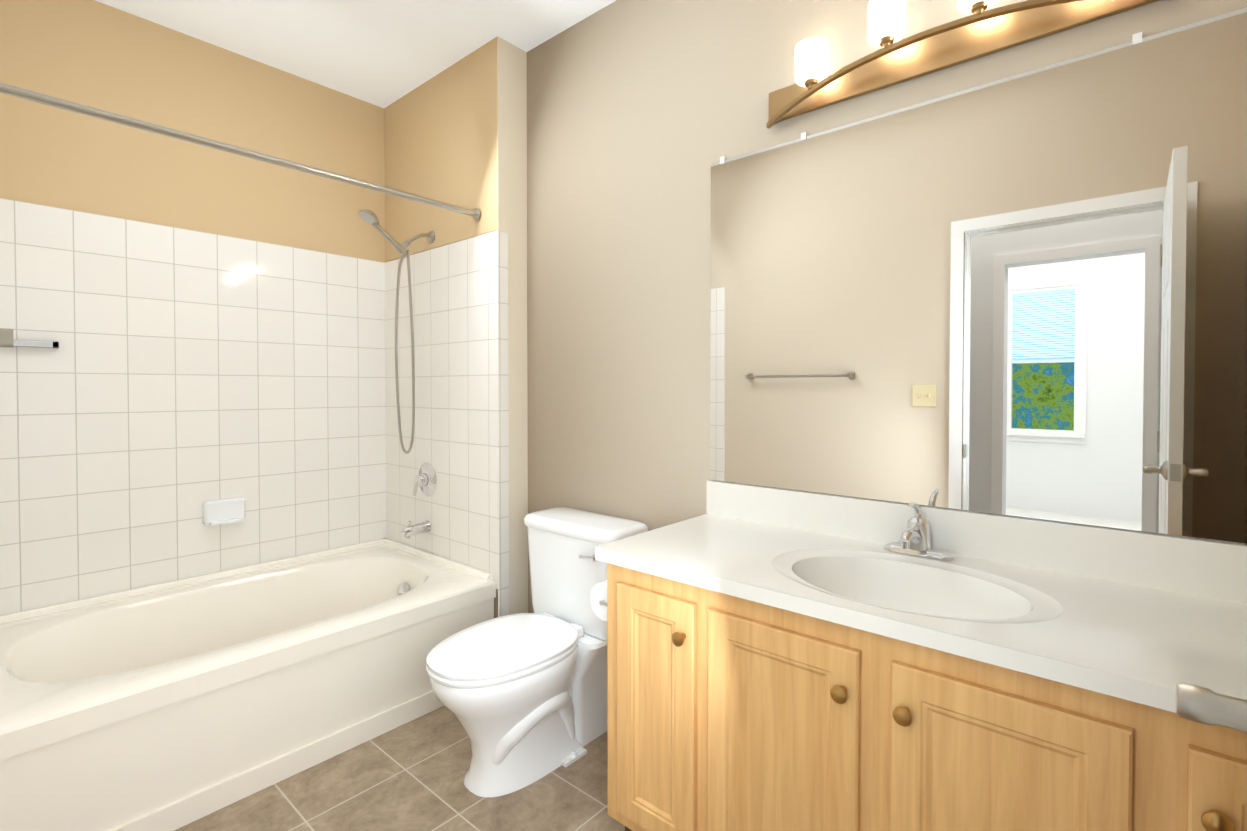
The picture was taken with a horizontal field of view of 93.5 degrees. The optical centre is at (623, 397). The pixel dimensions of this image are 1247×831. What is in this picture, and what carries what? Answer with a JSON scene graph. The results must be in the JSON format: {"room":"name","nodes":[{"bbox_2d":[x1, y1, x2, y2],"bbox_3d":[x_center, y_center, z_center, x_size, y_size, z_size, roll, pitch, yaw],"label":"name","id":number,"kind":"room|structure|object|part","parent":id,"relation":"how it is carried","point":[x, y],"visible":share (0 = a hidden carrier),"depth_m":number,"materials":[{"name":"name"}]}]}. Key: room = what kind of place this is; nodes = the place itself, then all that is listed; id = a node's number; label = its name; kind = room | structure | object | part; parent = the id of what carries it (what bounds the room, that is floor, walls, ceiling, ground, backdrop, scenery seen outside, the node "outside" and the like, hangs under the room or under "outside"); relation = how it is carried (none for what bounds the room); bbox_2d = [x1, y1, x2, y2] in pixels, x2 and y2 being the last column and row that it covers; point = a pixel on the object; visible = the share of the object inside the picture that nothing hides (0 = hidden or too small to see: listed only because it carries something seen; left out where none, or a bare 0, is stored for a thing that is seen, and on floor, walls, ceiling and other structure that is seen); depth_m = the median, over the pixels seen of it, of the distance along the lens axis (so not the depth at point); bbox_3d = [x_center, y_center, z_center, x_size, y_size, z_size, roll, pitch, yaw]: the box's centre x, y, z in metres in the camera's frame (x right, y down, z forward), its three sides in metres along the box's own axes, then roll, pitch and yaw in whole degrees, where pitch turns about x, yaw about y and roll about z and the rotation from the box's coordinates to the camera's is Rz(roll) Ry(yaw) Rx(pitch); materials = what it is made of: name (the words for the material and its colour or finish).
{"room":"bathroom","nodes":[
{"label":"bathroom","id":0,"kind":"room"},
{"bbox_2d":[0,0,384,262],"bbox_3d":[-1.764,-0.152,2.648,0.120,2.740,1.930,1,1,41],"label":"wall","id":1,"kind":"structure","parent":0,"point":[97,55],"depth_m":2.44,"materials":[{"name":"beige paint"}]},
{"bbox_2d":[0,198,385,614],"bbox_3d":[-1.766,0.057,2.551,0.008,1.525,1.519,1,1,41],"label":"wall tile","id":2,"kind":"structure","parent":1,"relation":"attached to","point":[164,391],"depth_m":2.43,"materials":[{"name":"white tile"}]},
{"bbox_2d":[13,340,58,348],"bbox_3d":[-2.129,-0.191,2.097,0.030,0.025,0.160,1,1,41],"label":"grab rail","id":3,"kind":"object","parent":2,"relation":"attached to","point":[37,344],"visible":0.77,"depth_m":2.10,"materials":[{"name":"silver metal"}]},
{"bbox_2d":[202,497,245,525],"bbox_3d":[-1.728,0.494,2.547,0.062,0.100,0.152,1,1,41],"label":"soap dish","id":4,"kind":"object","parent":2,"relation":"attached to","point":[223,511],"visible":0.92,"depth_m":2.53,"materials":[{"name":"white ceramic"}]},
{"bbox_2d":[95,0,615,107],"bbox_3d":[-0.448,-1.529,1.487,3.600,0.050,1.930,1,1,41],"label":"ceiling","id":5,"kind":"structure","parent":0,"point":[383,53],"depth_m":2.43,"materials":[{"name":"white paint"}]},
{"bbox_2d":[174,706,624,830],"bbox_3d":[-0.488,1.261,1.486,3.360,0.050,1.810,1,1,41],"label":"floor","id":6,"kind":"structure","parent":0,"point":[409,776],"depth_m":1.81,"materials":[{"name":"tile"}]},
{"bbox_2d":[0,538,495,830],"bbox_3d":[-1.402,0.993,2.250,0.953,0.462,1.515,1,1,41],"label":"bathtub","id":7,"kind":"object","parent":6,"relation":"on","point":[172,705],"visible":1,"depth_m":1.95,"materials":[{"name":"white ceramic"}]},
{"bbox_2d":[426,507,648,797],"bbox_3d":[-0.317,0.841,2.013,0.488,0.774,0.739,1,1,41],"label":"toilet","id":8,"kind":"object","parent":6,"relation":"on","point":[522,697],"visible":0.96,"depth_m":1.93,"materials":[{"name":"white ceramic"}]},
{"bbox_3d":[-0.387,0.815,1.931,0.380,0.048,0.524,1,1,41],"label":"seat","id":9,"kind":"part","parent":8,"relation":"part of","materials":[{"name":"white plastic"}]},
{"bbox_3d":[-0.148,0.642,2.205,0.488,0.382,0.224,1,1,41],"label":"tank","id":10,"kind":"part","parent":8,"relation":"part of","materials":[{"name":"white ceramic"}]},
{"bbox_3d":[-0.121,0.554,2.031,0.078,0.026,0.020,1,1,41],"label":"lever","id":11,"kind":"part","parent":8,"relation":"part of","materials":[{"name":"silver metal"}]},
{"bbox_2d":[590,519,1246,830],"bbox_3d":[0.593,0.838,1.354,1.532,0.800,0.578,1,1,41],"label":"bathroom vanity","id":12,"kind":"object","parent":6,"relation":"on","point":[778,659],"depth_m":1.16,"materials":[{"name":"brown wood"}]},
{"bbox_2d":[595,512,809,583],"bbox_3d":[0.243,0.414,1.662,0.354,0.034,0.562,1,1,41],"label":"countertop","id":13,"kind":"structure","parent":12,"relation":"on","point":[705,548],"depth_m":1.57,"materials":[{"name":"white stone"}]},
{"bbox_2d":[884,502,953,560],"bbox_3d":[0.675,0.405,1.410,0.164,0.289,0.295,1,1,41],"label":"faucet","id":14,"kind":"object","parent":12,"relation":"on","point":[914,544],"depth_m":1.47,"materials":[{"name":"silver metal"}]},
{"bbox_2d":[1086,580,1246,703],"bbox_3d":[1.039,0.425,0.973,0.392,0.034,0.562,1,1,41],"label":"countertop","id":15,"kind":"structure","parent":12,"relation":"on","point":[1147,641],"depth_m":0.98,"materials":[{"name":"white stone"}]},
{"bbox_2d":[384,37,497,617],"bbox_3d":[-0.849,-0.156,2.869,0.975,2.740,0.157,1,1,41],"label":"wall","id":16,"kind":"structure","parent":0,"point":[441,136],"depth_m":2.73,"materials":[{"name":"beige paint"}]},
{"bbox_2d":[0,83,479,219],"bbox_3d":[-1.138,-0.792,1.993,0.052,0.051,1.515,1,1,41],"label":"rail","id":17,"kind":"object","parent":16,"relation":"attached to","point":[33,96],"visible":1,"depth_m":1.82,"materials":[{"name":"silver metal"}]},
{"bbox_2d":[385,231,497,589],"bbox_3d":[-0.901,0.053,2.812,0.975,1.525,0.008,1,1,41],"label":"wall tiles","id":18,"kind":"structure","parent":16,"relation":"attached to","point":[454,308],"depth_m":2.73,"materials":[{"name":"white tile"}]},
{"bbox_2d":[358,209,434,453],"bbox_3d":[-1.034,-0.278,2.695,0.094,1.094,0.350,1,1,41],"label":"shower head","id":19,"kind":"object","parent":18,"relation":"attached to","point":[370,217],"visible":1,"depth_m":2.72},
{"bbox_2d":[401,520,430,538],"bbox_3d":[-0.994,0.627,2.816,0.060,0.081,0.137,1,1,41],"label":"tub spout","id":20,"kind":"object","parent":18,"relation":"attached to","point":[408,531],"visible":1,"depth_m":2.79,"materials":[{"name":"silver metal"}]},
{"bbox_2d":[413,463,436,495],"bbox_3d":[-0.972,0.400,2.838,0.172,0.172,0.067,1,1,41],"label":"tub valve","id":21,"kind":"object","parent":18,"relation":"attached to","point":[425,480],"visible":1,"depth_m":2.83,"materials":[{"name":"silver metal"}]},
{"bbox_2d":[497,36,527,614],"bbox_3d":[-0.479,-0.151,2.549,0.002,2.740,0.157,1,1,41],"label":"wall","id":22,"kind":"structure","parent":0,"point":[512,127],"depth_m":2.56,"materials":[{"name":"beige paint"}]},
{"bbox_2d":[497,230,508,616],"bbox_3d":[-0.515,0.258,2.510,0.008,1.925,0.053,1,1,41],"label":"tiled wall","id":23,"kind":"structure","parent":22,"relation":"attached to","point":[503,421],"depth_m":2.50,"materials":[{"name":"white tile"}]},
{"bbox_2d":[527,0,1246,612],"bbox_3d":[0.144,-0.145,2.193,3.600,2.740,0.120,1,1,41],"label":"wall","id":24,"kind":"structure","parent":0,"point":[643,116],"depth_m":2.15,"materials":[{"name":"paint"}]},
{"bbox_2d":[766,0,1158,128],"bbox_3d":[0.775,-0.929,1.474,0.940,0.207,0.118,1,1,41],"label":"sconce","id":25,"kind":"object","parent":24,"relation":"attached to","point":[978,33],"visible":1,"depth_m":1.50,"materials":[{"name":"brown"}]},
{"bbox_2d":[710,7,1246,543],"bbox_3d":[0.826,-0.250,1.514,1.408,1.072,0.008,1,1,41],"label":"mirror","id":26,"kind":"object","parent":24,"relation":"attached to","point":[1022,295],"visible":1,"depth_m":1.42,"materials":[{"name":"clear glass"}]},
{"bbox_2d":[706,480,1246,603],"bbox_3d":[0.825,0.344,1.515,1.426,0.112,0.020,1,1,41],"label":"backsplash","id":27,"kind":"structure","parent":0,"relation":"attached to","point":[1183,564],"depth_m":1.41,"materials":[{"name":"white stone"}]},
{"bbox_3d":[-1.422,-0.129,1.155,2.350,2.740,0.120,1,1,41],"label":"wall","id":28,"kind":"structure","parent":0,"visible":0},
{"bbox_2d":[0,328,13,347],"bbox_3d":[-1.125,-0.086,1.018,0.672,0.044,0.058,1,1,41],"label":"towel rail","id":29,"kind":"object","parent":28,"relation":"attached to","point":[6,338],"visible":1,"depth_m":0.82,"materials":[{"name":"silver metal"}]},
{"bbox_3d":[-0.228,-1.142,0.105,0.810,0.680,0.120,1,1,41],"label":"wall","id":30,"kind":"structure","parent":0,"visible":0},
{"bbox_3d":[0.337,0.232,0.222,0.045,2.024,0.755,1,1,41],"label":"door","id":31,"kind":"structure","parent":30,"relation":"in","visible":0},
{"bbox_2d":[1176,682,1246,732],"bbox_3d":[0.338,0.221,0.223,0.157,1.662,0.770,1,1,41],"label":"hardware piece","id":32,"kind":"object","parent":31,"relation":"attached to","point":[1203,705],"visible":1,"depth_m":0.50,"materials":[{"name":"silver metal"}]}
]}

